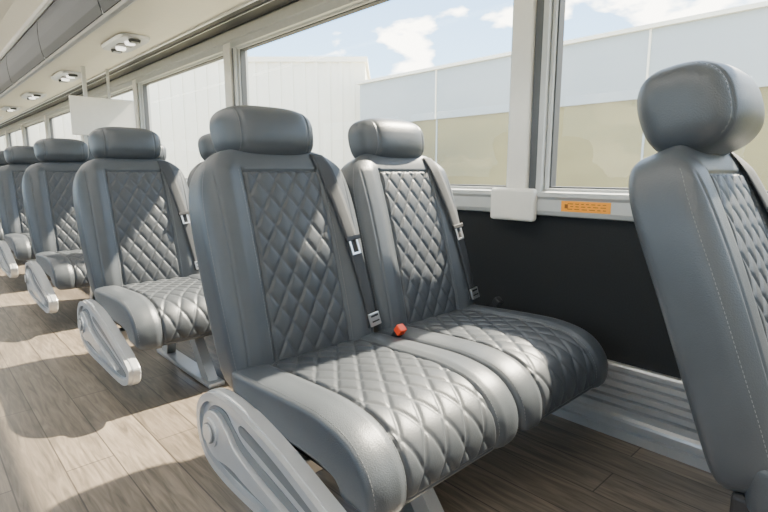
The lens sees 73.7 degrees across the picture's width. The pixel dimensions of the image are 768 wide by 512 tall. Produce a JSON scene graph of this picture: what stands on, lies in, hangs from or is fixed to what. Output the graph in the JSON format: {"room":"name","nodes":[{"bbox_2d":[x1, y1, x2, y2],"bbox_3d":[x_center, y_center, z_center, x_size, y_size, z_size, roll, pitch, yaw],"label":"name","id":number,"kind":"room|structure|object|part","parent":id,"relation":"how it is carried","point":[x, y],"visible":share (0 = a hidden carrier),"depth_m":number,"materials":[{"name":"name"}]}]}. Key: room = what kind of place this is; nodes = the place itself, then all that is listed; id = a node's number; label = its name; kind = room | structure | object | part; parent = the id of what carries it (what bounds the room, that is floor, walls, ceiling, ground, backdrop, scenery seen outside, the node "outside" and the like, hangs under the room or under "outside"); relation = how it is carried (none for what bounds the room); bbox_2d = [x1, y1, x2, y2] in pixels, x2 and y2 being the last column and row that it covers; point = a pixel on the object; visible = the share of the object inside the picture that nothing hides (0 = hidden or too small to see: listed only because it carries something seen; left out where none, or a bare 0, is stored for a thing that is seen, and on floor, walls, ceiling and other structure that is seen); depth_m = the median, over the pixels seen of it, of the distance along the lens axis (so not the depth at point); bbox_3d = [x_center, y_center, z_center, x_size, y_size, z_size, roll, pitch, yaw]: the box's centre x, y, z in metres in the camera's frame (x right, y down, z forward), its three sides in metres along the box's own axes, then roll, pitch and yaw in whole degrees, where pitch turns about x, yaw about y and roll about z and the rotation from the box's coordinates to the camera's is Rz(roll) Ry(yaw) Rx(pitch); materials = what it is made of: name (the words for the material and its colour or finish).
{"room":"vehicle interior","nodes":[
{"label":"vehicle interior","id":0,"kind":"room"},
{"bbox_2d":[0,0,42,51],"bbox_3d":[-4.024,-2.069,4.034,3.480,0.280,18.200,-9,13,-42],"label":"ceiling","id":1,"kind":"structure","parent":0,"point":[13,13],"depth_m":4.29,"materials":[{"name":"white plastic"}]},
{"bbox_2d":[0,0,296,128],"bbox_3d":[-3.092,-1.886,4.944,0.719,0.395,18.200,-9,13,-42],"label":"luggage rack","id":2,"kind":"object","parent":1,"relation":"attached to","point":[59,35],"visible":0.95,"depth_m":3.68,"materials":[{"name":"plastic"}]},
{"bbox_3d":[-4.475,-2.053,5.965,0.064,0.292,1.640,-9,13,-42],"label":"bin door","id":3,"kind":"part","parent":2,"relation":"part of","materials":[{"name":"grey plastic"}]},
{"bbox_2d":[1,106,21,111],"bbox_3d":[-5.164,-2.028,7.092,0.200,0.038,0.540,-9,13,-42],"label":"light panel","id":4,"kind":"object","parent":2,"relation":"attached to","point":[5,108],"visible":1,"depth_m":6.98,"materials":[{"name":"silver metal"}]},
{"bbox_3d":[-3.343,-1.857,4.767,0.064,0.292,1.640,-9,13,-42],"label":"bin door","id":5,"kind":"part","parent":2,"relation":"part of","materials":[{"name":"grey plastic"}]},
{"bbox_3d":[-3.338,-2.017,4.690,0.045,0.055,18.200,-9,13,-42],"label":"rail","id":6,"kind":"part","parent":2,"relation":"part of","materials":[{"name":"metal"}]},
{"bbox_2d":[21,92,46,100],"bbox_3d":[-4.032,-1.832,5.894,0.200,0.038,0.540,-9,13,-42],"label":"light panel","id":7,"kind":"object","parent":2,"relation":"attached to","point":[28,95],"visible":1,"depth_m":5.80,"materials":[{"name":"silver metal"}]},
{"bbox_2d":[51,70,80,82],"bbox_3d":[-2.900,-1.636,4.696,0.200,0.038,0.540,-9,13,-42],"label":"light panel","id":8,"kind":"object","parent":2,"relation":"attached to","point":[64,76],"visible":0.98,"depth_m":4.61,"materials":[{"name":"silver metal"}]},
{"bbox_3d":[-3.305,-1.691,4.775,0.042,0.035,18.200,-9,13,-42],"label":"handrail","id":9,"kind":"part","parent":2,"relation":"part of","materials":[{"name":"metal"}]},
{"bbox_3d":[-2.211,-1.661,3.569,0.064,0.292,1.640,-9,13,-42],"label":"bin door","id":10,"kind":"part","parent":2,"relation":"part of","materials":[{"name":"grey plastic"}]},
{"bbox_2d":[69,66,135,134],"bbox_3d":[-2.426,-1.323,4.418,0.510,0.564,0.024,-9,13,-42],"label":"screen panel","id":11,"kind":"object","parent":2,"relation":"hanging from","point":[87,114],"visible":0.8,"depth_m":4.39,"materials":[{"name":"white plastic"}]},
{"bbox_3d":[-1.079,-1.464,2.371,0.064,0.292,1.640,-9,13,-42],"label":"bin door","id":12,"kind":"part","parent":2,"relation":"part of","materials":[{"name":"grey plastic"}]},
{"bbox_2d":[101,33,149,53],"bbox_3d":[-1.768,-1.440,3.498,0.200,0.038,0.540,-9,13,-42],"label":"light panel","id":13,"kind":"object","parent":2,"relation":"attached to","point":[123,42],"visible":1,"depth_m":3.43,"materials":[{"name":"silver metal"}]},
{"bbox_2d":[128,38,140,43],"bbox_3d":[-1.638,-1.412,3.361,0.078,0.020,0.078,-9,13,-42],"label":"air vent","id":14,"kind":"object","parent":13,"relation":"attached to","point":[131,40],"depth_m":3.34,"materials":[{"name":"black plastic"}]},
{"bbox_2d":[1,0,680,378],"bbox_3d":[-2.773,-1.182,5.361,0.060,2.340,18.200,-9,13,-42],"label":"wall","id":15,"kind":"structure","parent":0,"point":[592,275],"depth_m":1.78,"materials":[{"name":"plastic"}]},
{"bbox_2d":[8,128,20,146],"bbox_3d":[-6.967,-1.964,9.763,0.047,0.860,1.740,-9,13,-42],"label":"frame","id":16,"kind":"object","parent":15,"relation":"attached to","point":[18,129],"visible":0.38,"depth_m":10.32,"materials":[{"name":"white metal"}]},
{"bbox_2d":[21,124,24,145],"bbox_3d":[-6.361,-1.871,9.074,0.033,0.900,0.100,-9,13,-42],"label":"cover","id":17,"kind":"object","parent":15,"relation":"attached to","point":[21,124],"visible":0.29,"depth_m":9.00,"materials":[{"name":"white plastic"}]},
{"bbox_2d":[24,119,43,145],"bbox_3d":[-5.638,-1.733,8.355,0.047,0.860,1.840,-9,13,-42],"label":"frame","id":18,"kind":"object","parent":15,"relation":"attached to","point":[40,121],"visible":0.27,"depth_m":8.95,"materials":[{"name":"white metal"}]},
{"bbox_2d":[44,115,47,137],"bbox_3d":[-4.997,-1.635,7.630,0.033,0.900,0.100,-9,13,-42],"label":"cover","id":19,"kind":"object","parent":15,"relation":"attached to","point":[45,121],"visible":0.27,"depth_m":7.56,"materials":[{"name":"beige plastic"}]},
{"bbox_2d":[46,117,49,137],"bbox_3d":[-4.930,-1.624,7.564,0.028,0.900,0.022,-9,13,-42],"label":"strip","id":20,"kind":"object","parent":15,"relation":"attached to","point":[46,117],"visible":0.23,"depth_m":7.51,"materials":[{"name":"grey metal"}]},
{"bbox_2d":[48,110,69,137],"bbox_3d":[-4.274,-1.497,6.912,0.047,0.860,1.840,-9,13,-42],"label":"frame","id":21,"kind":"object","parent":15,"relation":"attached to","point":[67,111],"visible":0.3,"depth_m":7.49,"materials":[{"name":"grey metal"}]},
{"bbox_2d":[86,87,132,147],"bbox_3d":[-2.909,-1.260,5.468,0.047,0.860,1.840,-9,13,-42],"label":"frame","id":22,"kind":"object","parent":15,"relation":"attached to","point":[129,89],"visible":0.02,"depth_m":5.12,"materials":[{"name":"grey metal"}]},
{"bbox_2d":[132,79,140,127],"bbox_3d":[-2.268,-1.162,4.744,0.033,0.900,0.100,-9,13,-42],"label":"cover","id":23,"kind":"object","parent":15,"relation":"attached to","point":[134,85],"visible":0.3,"depth_m":4.68,"materials":[{"name":"beige plastic"}]},
{"bbox_2d":[137,81,143,128],"bbox_3d":[-2.202,-1.151,4.677,0.028,0.900,0.022,-9,13,-42],"label":"strip","id":24,"kind":"object","parent":15,"relation":"attached to","point":[139,84],"visible":0.27,"depth_m":4.63,"materials":[{"name":"grey metal"}]},
{"bbox_2d":[141,53,222,179],"bbox_3d":[-1.603,-1.034,4.086,0.047,0.860,1.670,-9,13,-42],"label":"frame","id":25,"kind":"object","parent":15,"relation":"attached to","point":[144,85],"visible":0.23,"depth_m":4.30,"materials":[{"name":"grey metal"}]},
{"bbox_2d":[0,0,364,134],"bbox_3d":[-2.811,-1.706,5.239,0.046,0.105,18.200,-9,13,-42],"label":"trim","id":26,"kind":"structure","parent":15,"relation":"attached to","point":[302,11],"depth_m":3.39,"materials":[{"name":"grey plastic"}]},
{"bbox_2d":[223,42,233,106],"bbox_3d":[-1.020,-0.946,3.423,0.033,0.900,0.100,-9,13,-42],"label":"cover","id":27,"kind":"object","parent":15,"relation":"attached to","point":[227,51],"visible":0.37,"depth_m":3.36,"materials":[{"name":"white plastic"}]},
{"bbox_2d":[232,48,235,105],"bbox_3d":[-0.970,-0.938,3.379,0.020,0.900,0.030,-9,13,-42],"label":"channel","id":28,"kind":"object","parent":15,"relation":"attached to","point":[232,48],"visible":0.23,"depth_m":3.34,"materials":[{"name":"grey metal"}]},
{"bbox_2d":[233,43,239,105],"bbox_3d":[-0.954,-0.935,3.356,0.028,0.900,0.022,-9,13,-42],"label":"strip","id":29,"kind":"object","parent":15,"relation":"attached to","point":[235,53],"visible":0.26,"depth_m":3.31,"materials":[{"name":"grey metal"}]},
{"bbox_2d":[237,0,513,188],"bbox_3d":[-0.219,-0.794,2.621,0.047,0.860,2.070,-9,13,-42],"label":"frame","id":30,"kind":"object","parent":15,"relation":"attached to","point":[363,5],"visible":0.3,"depth_m":2.72,"materials":[{"name":"grey metal"}]},
{"bbox_2d":[186,180,633,221],"bbox_3d":[-2.809,-0.772,5.394,0.041,0.091,18.200,-9,13,-42],"label":"trim","id":31,"kind":"structure","parent":15,"relation":"attached to","point":[548,202],"depth_m":1.76,"materials":[{"name":"white plastic"}]},
{"bbox_2d":[490,188,536,221],"bbox_3d":[0.475,-0.190,1.883,0.034,0.117,0.185,-9,13,-42],"label":"bracket","id":32,"kind":"object","parent":15,"relation":"attached to","point":[517,204],"depth_m":1.86,"materials":[{"name":"white plastic"}]},
{"bbox_2d":[507,0,536,188],"bbox_3d":[0.495,-0.683,1.819,0.033,0.900,0.085,-9,13,-42],"label":"window pillar","id":33,"kind":"structure","parent":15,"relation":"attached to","point":[525,11],"depth_m":1.82,"materials":[{"name":"white plastic"}]},
{"bbox_2d":[529,0,543,188],"bbox_3d":[0.541,-0.677,1.780,0.020,0.900,0.030,-9,13,-42],"label":"channel","id":34,"kind":"object","parent":15,"relation":"attached to","point":[540,3],"visible":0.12,"depth_m":1.79,"materials":[{"name":"grey metal"}]},
{"bbox_2d":[536,0,553,191],"bbox_3d":[0.557,-0.673,1.757,0.028,0.900,0.022,-9,13,-42],"label":"strip","id":35,"kind":"object","parent":15,"relation":"attached to","point":[548,4],"visible":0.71,"depth_m":1.77,"materials":[{"name":"grey metal"}]},
{"bbox_2d":[561,201,610,213],"bbox_3d":[0.667,-0.162,1.698,0.002,0.036,0.170,-9,13,-42],"label":"warning label","id":36,"kind":"object","parent":15,"relation":"attached to","point":[566,206],"visible":1,"depth_m":1.70,"materials":[{"name":"orange paper"}]},
{"bbox_2d":[565,203,605,211],"bbox_3d":[0.666,-0.162,1.699,0.001,0.020,0.142,-9,13,-42],"label":"print","id":37,"kind":"object","parent":36,"relation":"attached to","point":[569,207],"depth_m":1.70},
{"bbox_2d":[552,359,710,472],"bbox_3d":[-2.809,-0.143,5.497,0.041,0.245,18.200,-9,13,-42],"label":"baseboard","id":38,"kind":"structure","parent":15,"relation":"attached to","point":[649,410],"depth_m":1.64,"materials":[{"name":"metal"}]},
{"bbox_2d":[544,0,767,192],"bbox_3d":[1.252,-0.539,1.064,0.047,0.860,1.955,-9,13,-42],"label":"frame","id":39,"kind":"object","parent":15,"relation":"attached to","point":[559,6],"visible":0.73,"depth_m":1.76,"materials":[{"name":"grey metal"}]},
{"bbox_2d":[0,259,732,511],"bbox_3d":[-4.024,0.191,4.404,3.480,0.060,18.200,-9,13,-42],"label":"floor","id":40,"kind":"structure","parent":0,"point":[74,438],"depth_m":1.59,"materials":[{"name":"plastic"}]},
{"bbox_2d":[0,151,35,261],"bbox_3d":[-3.476,-0.521,5.203,1.077,1.087,0.887,-9,13,-42],"label":"seat","id":41,"kind":"object","parent":40,"relation":"on","point":[3,162],"visible":0.06,"depth_m":5.14,"materials":[{"name":"grey leather"}]},
{"bbox_2d":[0,222,4,240],"bbox_3d":[-3.566,-0.260,5.006,0.494,0.171,0.579,-9,13,-42],"label":"cushion","id":42,"kind":"object","parent":41,"relation":"on","point":[1,232],"depth_m":4.69,"materials":[{"name":"grey leather"}]},
{"bbox_2d":[0,146,39,277],"bbox_3d":[-2.590,-0.367,4.264,1.077,1.087,0.887,-9,13,-42],"label":"seat","id":43,"kind":"object","parent":40,"relation":"on","point":[17,244],"visible":0.51,"depth_m":4.10,"materials":[{"name":"grey leather"}]},
{"bbox_3d":[-2.919,-0.437,4.274,0.500,0.651,0.288,-9,13,-42],"label":"backrest","id":44,"kind":"part","parent":43,"relation":"part of","materials":[{"name":"grey leather"}]},
{"bbox_2d":[4,233,35,259],"bbox_3d":[-2.679,-0.107,4.067,0.494,0.171,0.579,-9,13,-42],"label":"cushion","id":45,"kind":"object","parent":43,"relation":"on","point":[18,246],"depth_m":3.77,"materials":[{"name":"grey leather"}]},
{"bbox_2d":[85,148,95,162],"bbox_3d":[-2.347,-0.475,4.490,0.619,0.947,0.831,-9,13,-42],"label":"seat","id":46,"kind":"object","parent":43,"relation":"on","point":[91,157],"visible":0.02,"depth_m":4.53,"materials":[{"name":"grey leather"}]},
{"bbox_2d":[22,138,94,312],"bbox_3d":[-1.703,-0.214,3.326,1.077,1.087,0.887,-9,13,-42],"label":"seat","id":47,"kind":"object","parent":40,"relation":"on","point":[47,185],"visible":0.52,"depth_m":3.17,"materials":[{"name":"grey leather"}]},
{"bbox_3d":[-2.032,-0.283,3.336,0.500,0.651,0.288,-9,13,-42],"label":"backrest","id":48,"kind":"part","parent":47,"relation":"part of","materials":[{"name":"grey leather"}]},
{"bbox_2d":[36,249,89,289],"bbox_3d":[-1.792,0.047,3.129,0.494,0.171,0.579,-9,13,-42],"label":"cushion","id":49,"kind":"object","parent":47,"relation":"on","point":[64,269],"depth_m":2.86,"materials":[{"name":"grey leather"}]},
{"bbox_2d":[157,144,166,159],"bbox_3d":[-1.460,-0.322,3.552,0.619,0.947,0.831,-9,13,-42],"label":"seat","id":50,"kind":"object","parent":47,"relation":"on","point":[163,155],"visible":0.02,"depth_m":3.72,"materials":[{"name":"grey leather"}]},
{"bbox_2d":[73,127,224,388],"bbox_3d":[-0.809,-0.054,2.381,1.077,1.077,0.887,-9,13,-42],"label":"seat","id":51,"kind":"object","parent":40,"relation":"on","point":[131,205],"visible":0.87,"depth_m":2.23,"materials":[{"name":"grey leather"}]},
{"bbox_3d":[-1.139,-0.128,2.390,0.500,0.651,0.288,-9,13,-42],"label":"backrest","id":52,"kind":"part","parent":51,"relation":"part of","materials":[{"name":"grey leather"}]},
{"bbox_2d":[94,274,211,349],"bbox_3d":[-0.899,0.202,2.184,0.494,0.171,0.579,-9,13,-42],"label":"cushion","id":53,"kind":"object","parent":51,"relation":"on","point":[152,311],"depth_m":1.97,"materials":[{"name":"grey leather"}]},
{"bbox_2d":[187,133,215,187],"bbox_3d":[-0.567,-0.162,2.607,0.619,0.937,0.831,-9,13,-42],"label":"seat","id":54,"kind":"object","parent":51,"relation":"attached to","point":[205,146],"visible":0.03,"depth_m":2.62,"materials":[{"name":"grey leather"}]},
{"bbox_3d":[-0.766,-0.185,2.733,0.500,0.651,0.288,-9,13,-42],"label":"backrest","id":55,"kind":"part","parent":54,"relation":"part of","materials":[{"name":"grey leather"}]},
{"bbox_2d":[189,105,517,511],"bbox_3d":[0.050,0.105,1.474,1.077,1.057,0.887,-9,13,-42],"label":"seat","id":56,"kind":"object","parent":40,"relation":"on","point":[293,317],"visible":1,"depth_m":1.28,"materials":[{"name":"grey leather"}]},
{"bbox_3d":[-0.279,0.021,1.481,0.500,0.651,0.288,-9,13,-42],"label":"backrest","id":57,"kind":"part","parent":56,"relation":"part of","materials":[{"name":"grey leather"}]},
{"bbox_2d":[232,332,517,511],"bbox_3d":[-0.040,0.351,1.274,0.494,0.171,0.579,-9,13,-42],"label":"cushion","id":58,"kind":"object","parent":56,"relation":"on","point":[391,418],"depth_m":1.11,"materials":[{"name":"grey leather"}]},
{"bbox_2d":[341,118,607,429],"bbox_3d":[0.282,-0.001,1.689,0.619,0.917,0.831,-9,13,-42],"label":"seat","id":59,"kind":"object","parent":56,"relation":"attached to","point":[417,263],"visible":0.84,"depth_m":1.66,"materials":[{"name":"grey leather"}]},
{"bbox_3d":[0.083,-0.034,1.814,0.500,0.651,0.288,-9,13,-42],"label":"backrest","id":60,"kind":"part","parent":59,"relation":"part of","materials":[{"name":"grey leather"}]},
{"bbox_2d":[377,304,607,429],"bbox_3d":[0.322,0.296,1.607,0.494,0.171,0.579,-9,13,-42],"label":"cushion","id":61,"kind":"object","parent":59,"relation":"on","point":[545,363],"depth_m":1.48,"materials":[{"name":"grey leather"}]},
{"bbox_2d":[628,60,767,511],"bbox_3d":[0.929,0.175,0.948,0.619,1.088,0.856,-9,13,-42],"label":"seat","id":62,"kind":"object","parent":40,"relation":"on","point":[699,210],"visible":1,"depth_m":0.92,"materials":[{"name":"grey leather"}]},
{"bbox_2d":[744,469,767,511],"bbox_3d":[0.978,0.421,0.848,0.494,0.171,0.579,-9,13,-42],"label":"cushion","id":63,"kind":"object","parent":62,"relation":"on","point":[755,480],"depth_m":0.87,"materials":[{"name":"grey leather"}]},
{"label":"outside","id":64,"kind":"structure","parent":0,"visible":0},
{"bbox_3d":[-2.916,-0.734,17.907,140.000,0.200,150.000,-9,13,-42],"label":"ground","id":65,"kind":"structure","parent":64,"visible":0},
{"bbox_2d":[0,56,370,177],"bbox_3d":[-6.225,-2.916,15.705,11.650,4.820,6.060,0,9,0],"label":"building","id":66,"kind":"structure","parent":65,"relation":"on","point":[323,89],"depth_m":12.54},
{"bbox_2d":[356,0,767,190],"bbox_3d":[9.611,-0.919,5.675,6.100,4.120,23.500,-9,13,-42],"label":"warehouse","id":67,"kind":"structure","parent":65,"relation":"on","point":[461,108],"depth_m":8.04,"materials":[{"name":"beige paint"}]}
]}

